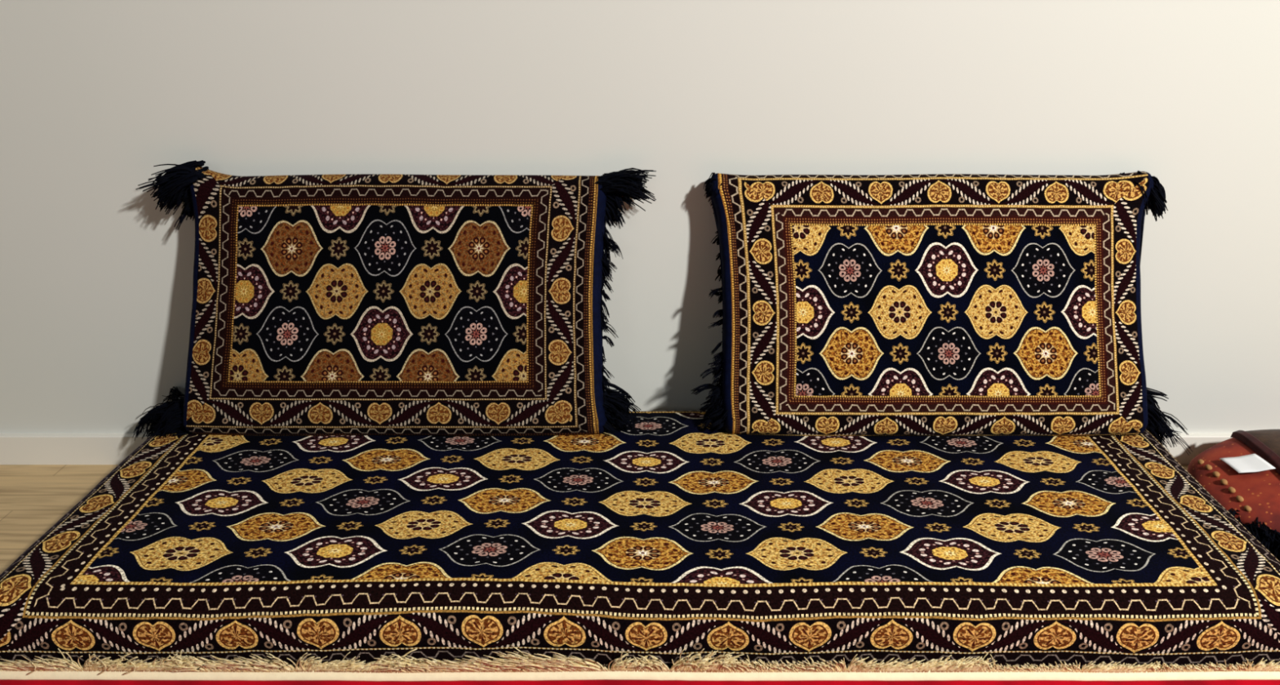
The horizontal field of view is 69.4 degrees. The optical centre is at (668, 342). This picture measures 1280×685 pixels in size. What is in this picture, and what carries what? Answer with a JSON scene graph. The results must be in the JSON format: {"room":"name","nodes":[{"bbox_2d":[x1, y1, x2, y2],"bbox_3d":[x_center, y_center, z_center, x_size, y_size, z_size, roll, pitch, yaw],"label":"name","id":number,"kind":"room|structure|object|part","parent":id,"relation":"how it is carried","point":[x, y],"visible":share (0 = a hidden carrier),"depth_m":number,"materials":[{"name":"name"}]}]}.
{"room":"traditional dwelling","nodes":[
{"label":"traditional dwelling","id":0,"kind":"room"},
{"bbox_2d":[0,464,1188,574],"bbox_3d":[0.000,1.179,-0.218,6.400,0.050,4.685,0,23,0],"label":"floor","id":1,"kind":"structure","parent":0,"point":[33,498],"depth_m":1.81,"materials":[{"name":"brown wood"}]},
{"bbox_2d":[0,386,1279,668],"bbox_3d":[-0.034,0.292,1.583,2.093,0.187,0.673,0,23,0],"label":"mattress","id":2,"kind":"object","parent":1,"relation":"on","point":[662,537],"visible":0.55,"depth_m":1.37,"materials":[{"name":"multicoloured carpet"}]},
{"bbox_2d":[135,160,656,437],"bbox_3d":[-0.504,-0.078,1.690,0.963,0.490,0.183,0,23,0],"label":"cushion","id":3,"kind":"object","parent":2,"relation":"on","point":[339,304],"visible":1,"depth_m":1.66,"materials":[{"name":"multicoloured fabric"}]},
{"bbox_3d":[-0.862,-0.072,1.690,0.038,0.475,0.176,8,24,19],"label":"panel","id":4,"kind":"part","parent":3,"relation":"part of","materials":[{"name":"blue fabric"}]},
{"bbox_3d":[-0.124,-0.065,1.694,0.028,0.459,0.173,0,23,0],"label":"panel","id":5,"kind":"part","parent":3,"relation":"part of","materials":[{"name":"blue fabric"}]},
{"bbox_2d":[690,170,1170,435],"bbox_3d":[0.487,-0.070,1.692,0.892,0.472,0.182,0,23,0],"label":"cushion","id":6,"kind":"object","parent":2,"relation":"on","point":[922,304],"visible":1,"depth_m":1.66,"materials":[{"name":"multicoloured fabric"}]},
{"bbox_3d":[0.100,-0.067,1.692,0.037,0.463,0.171,-4,23,-9],"label":"panel","id":7,"kind":"part","parent":6,"relation":"part of","materials":[{"name":"blue fabric"}]},
{"bbox_3d":[0.856,-0.068,1.692,0.040,0.467,0.172,-3,23,-8],"label":"panel","id":8,"kind":"part","parent":6,"relation":"part of","materials":[{"name":"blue fabric"}]},
{"bbox_2d":[0,644,1279,684],"bbox_3d":[0.000,0.618,0.926,2.500,0.093,0.829,0,23,0],"label":"rug","id":9,"kind":"object","parent":1,"relation":"on","point":[185,671],"visible":1,"depth_m":1.30,"materials":[{"name":"fabric"}]},
{"bbox_2d":[1186,429,1279,560],"bbox_3d":[1.192,0.285,1.654,0.544,0.148,0.412,-1,23,-3],"label":"cushion","id":10,"kind":"object","parent":1,"relation":"on","point":[1253,498],"visible":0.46,"depth_m":1.67,"materials":[{"name":"red leather"}]},
{"bbox_2d":[1219,453,1275,472],"bbox_3d":[1.059,0.221,1.693,0.052,0.025,0.078,0,23,0],"label":"paper tag","id":11,"kind":"object","parent":10,"relation":"on","point":[1251,463],"visible":1,"depth_m":1.69,"materials":[{"name":"white paper"}]},
{"bbox_2d":[0,0,1279,432],"bbox_3d":[0.000,-1.020,1.464,6.400,2.700,0.120,0,23,0],"label":"wall","id":12,"kind":"structure","parent":0,"point":[96,280],"depth_m":1.67,"materials":[{"name":"white paint"}]},
{"bbox_2d":[0,432,1232,464],"bbox_3d":[0.000,0.220,1.912,6.400,0.066,0.015,0,23,0],"label":"baseboard","id":13,"kind":"structure","parent":12,"relation":"attached to","point":[15,448],"depth_m":1.90,"materials":[{"name":"white paint"}]}
]}

